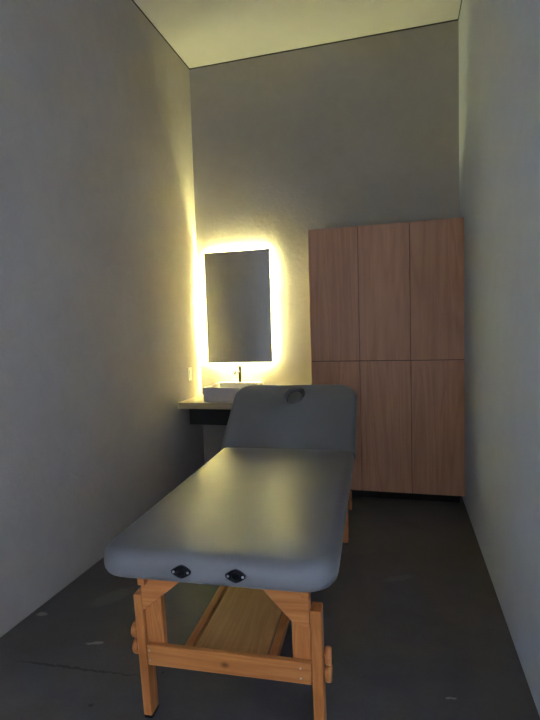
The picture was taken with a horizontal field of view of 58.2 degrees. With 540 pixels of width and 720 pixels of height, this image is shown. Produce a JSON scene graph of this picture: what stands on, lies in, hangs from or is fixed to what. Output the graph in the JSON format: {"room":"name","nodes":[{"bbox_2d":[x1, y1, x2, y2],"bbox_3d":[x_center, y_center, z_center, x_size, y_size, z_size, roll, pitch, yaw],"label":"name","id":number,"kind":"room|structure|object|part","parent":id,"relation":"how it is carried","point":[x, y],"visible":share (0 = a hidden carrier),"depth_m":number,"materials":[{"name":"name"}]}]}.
{"room":"massage room","nodes":[
{"label":"massage room","id":0,"kind":"room"},
{"bbox_2d":[0,0,204,636],"bbox_3d":[-1.654,-0.590,1.868,0.250,4.036,6.513,-1,4,15],"label":"wall","id":1,"kind":"structure","parent":0,"point":[100,334],"depth_m":3.13,"materials":[{"name":"paint"}]},
{"bbox_2d":[132,0,189,69],"bbox_3d":[-1.590,-2.600,1.706,0.006,0.009,6.213,-1,4,15],"label":"trim","id":2,"kind":"structure","parent":1,"relation":"attached to","point":[132,0],"depth_m":4.11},
{"bbox_2d":[187,367,191,380],"bbox_3d":[-0.761,0.134,4.612,0.015,0.124,0.076,-1,4,15],"label":"light switch","id":3,"kind":"object","parent":1,"relation":"attached to","point":[188,369],"visible":1,"depth_m":4.60,"materials":[{"name":"plastic"}]},
{"bbox_2d":[0,496,539,719],"bbox_3d":[-0.342,1.468,1.659,2.843,0.120,6.513,-1,4,15],"label":"floor","id":4,"kind":"structure","parent":0,"point":[416,628],"depth_m":2.31,"materials":[{"name":"concrete"}]},
{"bbox_2d":[104,385,356,719],"bbox_3d":[0.004,0.787,2.555,0.856,1.103,2.013,-1,4,12],"label":"massage table","id":5,"kind":"object","parent":4,"relation":"on","point":[264,521],"visible":1,"depth_m":1.88,"materials":[{"name":"grey leather"}]},
{"bbox_3d":[-0.513,1.042,1.880,0.030,0.063,0.063,-1,4,12],"label":"knob","id":6,"kind":"part","parent":5,"relation":"part of","materials":[{"name":"brown wood"}]},
{"bbox_3d":[-0.510,1.109,1.889,0.030,0.063,0.063,-1,4,12],"label":"knob","id":7,"kind":"part","parent":5,"relation":"part of","materials":[{"name":"brown wood"}]},
{"bbox_3d":[-0.280,0.715,2.683,0.028,0.091,1.870,-1,4,12],"label":"rail","id":8,"kind":"part","parent":5,"relation":"part of","materials":[{"name":"brown wood"}]},
{"bbox_3d":[-0.480,1.130,1.884,0.035,0.506,0.101,-1,4,12],"label":"leg","id":9,"kind":"part","parent":5,"relation":"part of","materials":[{"name":"brown wood"}]},
{"bbox_3d":[-0.437,0.942,1.846,0.068,0.422,0.061,-1,4,12],"label":"leg","id":10,"kind":"part","parent":5,"relation":"part of","materials":[{"name":"brown wood"}]},
{"bbox_2d":[175,568,184,577],"bbox_3d":[-0.293,0.695,1.585,0.033,0.033,0.008,-1,4,12],"label":"socket","id":11,"kind":"object","parent":5,"relation":"attached to","point":[179,572],"depth_m":1.58,"materials":[{"name":"black plastic"}]},
{"bbox_3d":[-0.292,0.694,1.591,0.069,0.044,0.010,-1,4,12],"label":"socket plate","id":12,"kind":"part","parent":5,"relation":"part of","materials":[{"name":"black plastic"}]},
{"bbox_3d":[-0.154,1.078,2.666,0.033,0.033,1.700,-1,4,12],"label":"shelf rail","id":13,"kind":"part","parent":5,"relation":"part of","materials":[{"name":"brown wood"}]},
{"bbox_2d":[104,447,353,592],"bbox_3d":[-0.052,0.637,2.301,0.836,0.100,1.490,-1,4,12],"label":"cushion","id":14,"kind":"object","parent":5,"relation":"on","point":[268,518],"depth_m":1.82,"materials":[{"name":"grey leather"}]},
{"bbox_2d":[230,572,239,581],"bbox_3d":[-0.111,0.692,1.546,0.033,0.033,0.008,-1,4,12],"label":"socket","id":15,"kind":"object","parent":5,"relation":"attached to","point":[234,576],"depth_m":1.54,"materials":[{"name":"black plastic"}]},
{"bbox_3d":[-0.110,0.691,1.552,0.069,0.044,0.010,-1,4,12],"label":"socket plate","id":16,"kind":"part","parent":5,"relation":"part of","materials":[{"name":"black plastic"}]},
{"bbox_2d":[195,586,281,654],"bbox_3d":[0.011,1.071,2.631,0.288,0.014,1.700,-1,4,12],"label":"shelf","id":17,"kind":"object","parent":5,"relation":"attached to","point":[240,619],"depth_m":2.04,"materials":[{"name":"brown wood"}]},
{"bbox_3d":[0.175,1.072,2.596,0.033,0.033,1.700,-1,4,12],"label":"shelf rail","id":18,"kind":"part","parent":5,"relation":"part of","materials":[{"name":"brown wood"}]},
{"bbox_2d":[220,385,356,459],"bbox_3d":[0.140,0.394,3.222,0.856,0.091,0.605,-1,43,12],"label":"backrest","id":19,"kind":"object","parent":5,"relation":"on","point":[297,417],"depth_m":3.17,"materials":[{"name":"grey leather"}]},
{"bbox_3d":[0.113,0.933,1.728,0.068,0.422,0.061,-1,4,12],"label":"leg","id":20,"kind":"part","parent":5,"relation":"part of","materials":[{"name":"brown wood"}]},
{"bbox_3d":[0.312,0.706,2.557,0.028,0.091,1.870,-1,4,12],"label":"rail","id":21,"kind":"part","parent":5,"relation":"part of","materials":[{"name":"brown wood"}]},
{"bbox_3d":[0.175,1.119,1.744,0.040,0.506,0.101,-1,4,12],"label":"leg","id":22,"kind":"part","parent":5,"relation":"part of","materials":[{"name":"brown wood"}]},
{"bbox_3d":[0.205,1.054,1.730,0.030,0.063,0.063,-1,4,12],"label":"knob","id":23,"kind":"part","parent":5,"relation":"part of","materials":[{"name":"brown wood"}]},
{"bbox_3d":[0.208,1.122,1.739,0.030,0.063,0.063,-1,4,12],"label":"knob","id":24,"kind":"part","parent":5,"relation":"part of","materials":[{"name":"brown wood"}]},
{"bbox_3d":[0.521,1.005,3.374,0.040,0.506,0.101,-1,4,12],"label":"leg","id":25,"kind":"part","parent":5,"relation":"part of","materials":[{"name":"brown wood"}]},
{"bbox_3d":[0.553,1.008,3.365,0.030,0.063,0.063,-1,4,12],"label":"knob","id":26,"kind":"part","parent":5,"relation":"part of","materials":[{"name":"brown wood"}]},
{"bbox_2d":[308,217,464,502],"bbox_3d":[1.008,0.034,4.231,1.247,2.333,0.356,-1,4,15],"label":"tall cabinet","id":27,"kind":"object","parent":4,"relation":"on","point":[387,300],"visible":0.94,"depth_m":4.03,"materials":[{"name":"brown wood"}]},
{"bbox_3d":[0.545,-0.553,4.141,0.414,1.122,0.021,-1,4,15],"label":"door","id":28,"kind":"part","parent":27,"relation":"part of","materials":[{"name":"brown wood"}]},
{"bbox_3d":[0.578,0.571,4.213,0.414,1.116,0.021,-1,4,15],"label":"door","id":29,"kind":"part","parent":27,"relation":"part of","materials":[{"name":"brown wood"}]},
{"bbox_3d":[0.948,-0.558,4.031,0.411,1.122,0.021,-1,4,15],"label":"door","id":30,"kind":"part","parent":27,"relation":"part of","materials":[{"name":"brown wood"}]},
{"bbox_3d":[0.981,0.566,4.103,0.411,1.116,0.021,-1,4,15],"label":"door","id":31,"kind":"part","parent":27,"relation":"part of","materials":[{"name":"brown wood"}]},
{"bbox_3d":[1.350,-0.563,3.922,0.412,1.122,0.021,-1,4,15],"label":"door","id":32,"kind":"part","parent":27,"relation":"part of","materials":[{"name":"brown wood"}]},
{"bbox_3d":[1.383,0.561,3.994,0.412,1.116,0.021,-1,4,15],"label":"door","id":33,"kind":"part","parent":27,"relation":"part of","materials":[{"name":"brown wood"}]},
{"bbox_2d":[134,0,460,67],"bbox_3d":[-0.465,-2.678,1.394,2.843,0.120,6.513,-1,4,15],"label":"ceiling","id":34,"kind":"structure","parent":0,"point":[201,32],"depth_m":4.02,"materials":[{"name":"paint"}]},
{"bbox_2d":[189,21,458,462],"bbox_3d":[0.476,-0.826,4.577,2.443,4.036,0.150,-1,4,15],"label":"wall","id":35,"kind":"structure","parent":0,"point":[362,131],"depth_m":4.46,"materials":[{"name":"paint"}]},
{"bbox_2d":[178,394,232,424],"bbox_3d":[-0.172,0.788,4.508,1.190,0.862,0.541,-1,4,15],"label":"vanity","id":36,"kind":"object","parent":35,"relation":"attached to","point":[201,412],"depth_m":4.37,"materials":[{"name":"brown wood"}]},
{"bbox_2d":[178,394,232,409],"bbox_3d":[-0.184,0.387,4.482,1.190,0.056,0.541,-1,4,15],"label":"countertop","id":37,"kind":"structure","parent":36,"relation":"on","point":[197,402],"depth_m":4.33,"materials":[{"name":"white stone"}]},
{"bbox_2d":[202,382,262,401],"bbox_3d":[-0.336,0.294,4.539,0.444,0.130,0.476,-1,4,15],"label":"vessel basin","id":38,"kind":"object","parent":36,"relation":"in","point":[220,391],"visible":0.64,"depth_m":4.35,"materials":[{"name":"white ceramic"}]},
{"bbox_2d":[233,365,242,381],"bbox_3d":[-0.322,0.131,4.665,0.066,0.178,0.168,0,4,24],"label":"tap","id":39,"kind":"object","parent":38,"relation":"on","point":[239,371],"visible":1,"depth_m":4.70,"materials":[{"name":"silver metal"}]},
{"bbox_2d":[204,248,272,362],"bbox_3d":[-0.308,-0.513,4.720,0.668,1.080,0.028,-1,4,15],"label":"backlit mirror","id":40,"kind":"object","parent":35,"relation":"attached to","point":[237,283],"visible":1,"depth_m":4.70,"materials":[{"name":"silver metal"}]},
{"bbox_2d":[190,19,457,69],"bbox_3d":[0.397,-2.829,4.373,2.431,0.009,0.006,-1,4,15],"label":"trim","id":41,"kind":"structure","parent":35,"relation":"attached to","point":[455,19],"depth_m":4.33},
{"bbox_2d":[458,0,539,716],"bbox_3d":[0.896,-0.621,1.173,0.150,4.036,6.513,-1,4,15],"label":"wall","id":42,"kind":"structure","parent":0,"point":[499,40],"depth_m":2.37,"materials":[{"name":"paint"}]}
]}

